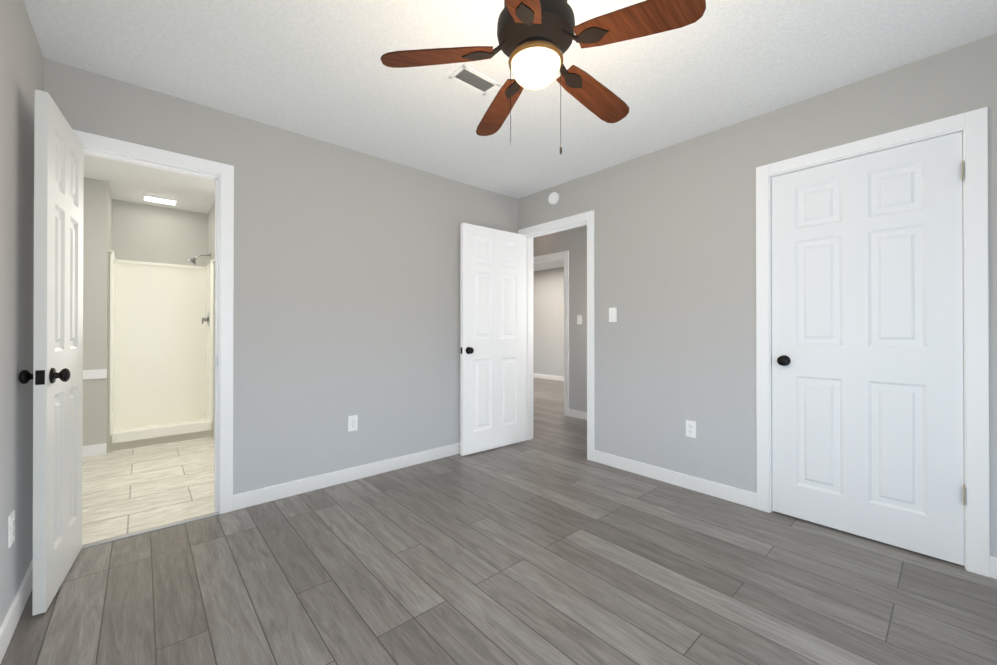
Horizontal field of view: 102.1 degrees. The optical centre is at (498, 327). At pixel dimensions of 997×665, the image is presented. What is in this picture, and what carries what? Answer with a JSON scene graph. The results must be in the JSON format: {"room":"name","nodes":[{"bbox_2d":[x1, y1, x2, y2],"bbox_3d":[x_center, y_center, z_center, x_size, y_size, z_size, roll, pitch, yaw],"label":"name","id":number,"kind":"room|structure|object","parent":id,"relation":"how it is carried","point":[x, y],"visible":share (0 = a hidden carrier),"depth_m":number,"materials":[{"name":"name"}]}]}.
{"room":"empty bedroom","nodes":[
{"label":"empty bedroom","id":0,"kind":"room"},
{"bbox_2d":[0,0,43,626],"bbox_3d":[-1.030,-0.103,0.529,0.120,2.440,3.730,0,0,-42],"label":"wall","id":1,"kind":"structure","parent":0,"point":[21,68],"depth_m":1.55,"materials":[{"name":"grey paint"}]},
{"bbox_2d":[8,510,14,547],"bbox_3d":[-1.794,0.741,1.486,0.008,0.115,0.070,0,0,-42],"label":"outlet","id":2,"kind":"object","parent":1,"relation":"attached to","point":[11,527],"visible":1,"depth_m":1.47,"materials":[{"name":"white plastic"}]},
{"bbox_2d":[0,559,32,663],"bbox_3d":[-1.019,1.070,0.615,0.016,0.095,3.610,0,0,-42],"label":"baseboard","id":3,"kind":"structure","parent":1,"relation":"attached to","point":[9,624],"depth_m":1.50,"materials":[{"name":"white wood"}]},
{"bbox_2d":[83,177,214,445],"bbox_3d":[-2.543,-0.091,3.671,2.220,2.440,2.740,0,0,-42],"label":"wall","id":4,"kind":"structure","parent":0,"point":[127,230],"depth_m":3.62,"materials":[{"name":"grey paint"}]},
{"bbox_2d":[83,443,106,456],"bbox_3d":[-2.948,1.078,2.804,0.229,0.095,1.954,0,0,-42],"label":"baseboard","id":5,"kind":"structure","parent":4,"relation":"attached to","point":[94,450],"depth_m":3.55,"materials":[{"name":"white wood"}]},
{"bbox_2d":[83,369,106,379],"bbox_3d":[-2.948,0.410,2.806,0.229,0.080,1.954,0,0,-42],"label":"trim","id":6,"kind":"structure","parent":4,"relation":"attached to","point":[95,374],"depth_m":3.55,"materials":[{"name":"white wood"}]},
{"bbox_2d":[44,58,517,494],"bbox_3d":[-1.099,-0.094,3.039,3.346,2.440,0.120,0,0,-42],"label":"wall","id":7,"kind":"structure","parent":0,"point":[346,282],"depth_m":2.84,"materials":[{"name":"grey paint"}]},
{"bbox_2d":[18,89,83,615],"bbox_3d":[-1.950,0.095,1.800,0.139,2.030,0.586,0,0,-36],"label":"door","id":8,"kind":"structure","parent":7,"relation":"in","point":[56,376],"depth_m":1.69,"materials":[{"name":"white painted wood"},{"name":"black metal"}]},
{"bbox_2d":[82,512,217,548],"bbox_3d":[-1.923,1.121,2.235,0.610,0.006,0.040,0,0,-42],"label":"threshold","id":9,"kind":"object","parent":7,"relation":"attached to","point":[146,530],"depth_m":2.22,"materials":[{"name":"beige wood"}]},
{"bbox_2d":[73,130,233,513],"bbox_3d":[-1.958,0.065,2.278,0.756,2.118,0.152,0,0,-42],"label":"trim","id":10,"kind":"structure","parent":7,"relation":"attached to","point":[221,175],"depth_m":2.44,"materials":[{"name":"white wood"}]},
{"bbox_2d":[233,443,459,510],"bbox_3d":[-0.712,1.080,3.280,2.443,0.095,0.027,0,0,-42],"label":"baseboard","id":11,"kind":"structure","parent":7,"relation":"attached to","point":[313,483],"depth_m":2.88,"materials":[{"name":"white wood"}]},
{"bbox_2d":[348,415,357,431],"bbox_3d":[-1.073,0.706,2.973,0.070,0.115,0.008,0,0,-42],"label":"outlet","id":12,"kind":"object","parent":7,"relation":"attached to","point":[352,422],"visible":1,"depth_m":2.97,"materials":[{"name":"white plastic"}]},
{"bbox_2d":[0,378,996,664],"bbox_3d":[0.016,1.183,4.849,7.420,0.100,8.820,0,0,-42],"label":"floor","id":13,"kind":"structure","parent":0,"point":[554,547],"depth_m":1.80,"materials":[{"name":"laminate"}]},
{"bbox_2d":[107,250,214,452],"bbox_3d":[-3.425,0.151,4.124,0.797,1.958,0.647,0,0,-42],"label":"shower stall","id":14,"kind":"object","parent":13,"relation":"on","point":[161,360],"visible":0.94,"depth_m":4.27,"materials":[{"name":"white plastic"}]},
{"bbox_2d":[23,0,996,270],"bbox_3d":[-0.033,-1.347,4.816,7.550,0.122,8.820,0,0,-42],"label":"ceiling","id":15,"kind":"structure","parent":0,"point":[315,70],"depth_m":2.05,"materials":[{"name":"paint"}]},
{"bbox_2d":[448,64,500,95],"bbox_3d":[-0.127,-1.313,2.147,0.250,0.006,0.135,0,0,-42],"label":"ceiling vent","id":16,"kind":"object","parent":15,"relation":"in","point":[471,78],"visible":1,"depth_m":2.14,"materials":[{"name":"white metal"}]},
{"bbox_2d":[380,0,705,154],"bbox_3d":[0.182,-0.997,1.601,1.099,0.642,1.140,0,0,-42],"label":"fan","id":17,"kind":"object","parent":15,"relation":"hanging from","point":[527,24],"visible":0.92,"depth_m":1.50,"materials":[{"name":"brown wood"}]},
{"bbox_2d":[511,47,560,89],"bbox_3d":[0.146,-0.987,1.576,0.194,0.085,0.194,0,0,-42],"label":"shade","id":18,"kind":"object","parent":17,"relation":"attached to","point":[535,68],"visible":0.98,"depth_m":1.52,"materials":[{"name":"white glass"}]},
{"bbox_2d":[533,267,563,376],"bbox_3d":[2.052,-0.076,7.939,0.120,2.440,6.900,0,0,-42],"label":"wall","id":19,"kind":"structure","parent":0,"point":[548,321],"depth_m":8.90,"materials":[{"name":"grey paint"}]},
{"bbox_2d":[533,373,563,380],"bbox_3d":[2.002,1.096,7.891,0.013,0.095,6.700,0,0,-42],"label":"baseboard","id":20,"kind":"structure","parent":19,"relation":"attached to","point":[550,377],"depth_m":8.89,"materials":[{"name":"white wood"}]},
{"bbox_2d":[533,225,586,411],"bbox_3d":[0.704,-0.085,5.464,0.120,2.440,8.820,0,0,-42],"label":"wall","id":21,"kind":"structure","parent":0,"point":[573,241],"depth_m":5.06,"materials":[{"name":"grey paint"}]},
{"bbox_2d":[533,251,568,415],"bbox_3d":[0.645,0.076,5.531,0.152,2.118,0.906,0,0,-42],"label":"trim","id":22,"kind":"structure","parent":21,"relation":"attached to","point":[564,255],"depth_m":5.17,"materials":[{"name":"white wood"}]},
{"bbox_2d":[568,409,586,419],"bbox_3d":[2.197,1.081,3.673,0.013,0.095,3.927,0,0,-42],"label":"baseboard","id":23,"kind":"structure","parent":21,"relation":"attached to","point":[577,414],"depth_m":5.03,"materials":[{"name":"white wood"}]},
{"bbox_2d":[577,315,581,323],"bbox_3d":[1.004,-0.096,5.021,0.018,0.115,0.070,0,0,-42],"label":"light switch","id":24,"kind":"object","parent":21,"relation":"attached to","point":[579,319],"visible":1,"depth_m":5.02,"materials":[{"name":"white plastic"}]},
{"bbox_2d":[518,33,996,556],"bbox_3d":[0.451,-0.090,3.904,0.120,2.440,6.820,0,0,-42],"label":"wall","id":25,"kind":"structure","parent":0,"point":[674,255],"depth_m":2.74,"materials":[{"name":"grey paint"}]},
{"bbox_2d":[460,223,525,455],"bbox_3d":[-0.028,0.102,3.761,0.766,2.030,0.139,0,0,-40],"label":"entry door","id":26,"kind":"structure","parent":25,"relation":"in","point":[492,338],"depth_m":3.71,"materials":[{"name":"white wood"}]},
{"bbox_2d":[548,192,558,204],"bbox_3d":[0.506,-1.196,3.730,0.032,0.110,0.110,0,0,-42],"label":"smoke detector","id":27,"kind":"object","parent":25,"relation":"attached to","point":[553,198],"visible":0.98,"depth_m":3.71,"materials":[{"name":"white plastic"}]},
{"bbox_2d":[518,210,594,460],"bbox_3d":[0.557,0.070,3.783,0.152,2.118,0.906,0,0,-42],"label":"trim","id":28,"kind":"structure","parent":25,"relation":"attached to","point":[568,223],"depth_m":3.57,"materials":[{"name":"white wood"}]},
{"bbox_2d":[609,308,616,321],"bbox_3d":[0.922,-0.103,3.266,0.018,0.115,0.070,0,0,-42],"label":"light switch","id":29,"kind":"object","parent":25,"relation":"attached to","point":[612,314],"visible":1,"depth_m":3.26,"materials":[{"name":"white plastic"}]},
{"bbox_2d":[594,450,756,508],"bbox_3d":[1.205,1.079,2.948,0.013,0.095,1.199,0,0,-42],"label":"baseboard","id":30,"kind":"structure","parent":25,"relation":"attached to","point":[736,495],"depth_m":2.84,"materials":[{"name":"white wood"}]},
{"bbox_2d":[686,420,695,437],"bbox_3d":[1.337,0.706,2.802,0.008,0.115,0.070,0,0,-42],"label":"outlet","id":31,"kind":"object","parent":25,"relation":"attached to","point":[690,428],"visible":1,"depth_m":2.80,"materials":[{"name":"white plastic"}]},
{"bbox_2d":[772,132,964,565],"bbox_3d":[1.932,0.098,2.175,0.139,2.026,0.773,0,0,-42],"label":"closet door","id":32,"kind":"structure","parent":25,"relation":"in","point":[867,345],"depth_m":2.12,"materials":[{"name":"white wood"}]},
{"bbox_2d":[756,107,989,576],"bbox_3d":[1.950,0.064,2.199,0.137,2.118,0.916,0,0,-42],"label":"trim","id":33,"kind":"structure","parent":25,"relation":"attached to","point":[972,126],"depth_m":1.86,"materials":[{"name":"white wood"}]},
{"bbox_2d":[990,556,996,578],"bbox_3d":[2.385,1.074,1.613,0.016,0.095,0.532,0,0,-42],"label":"baseboard","id":34,"kind":"structure","parent":25,"relation":"attached to","point":[993,560],"depth_m":1.80,"materials":[{"name":"white wood"}]}
]}

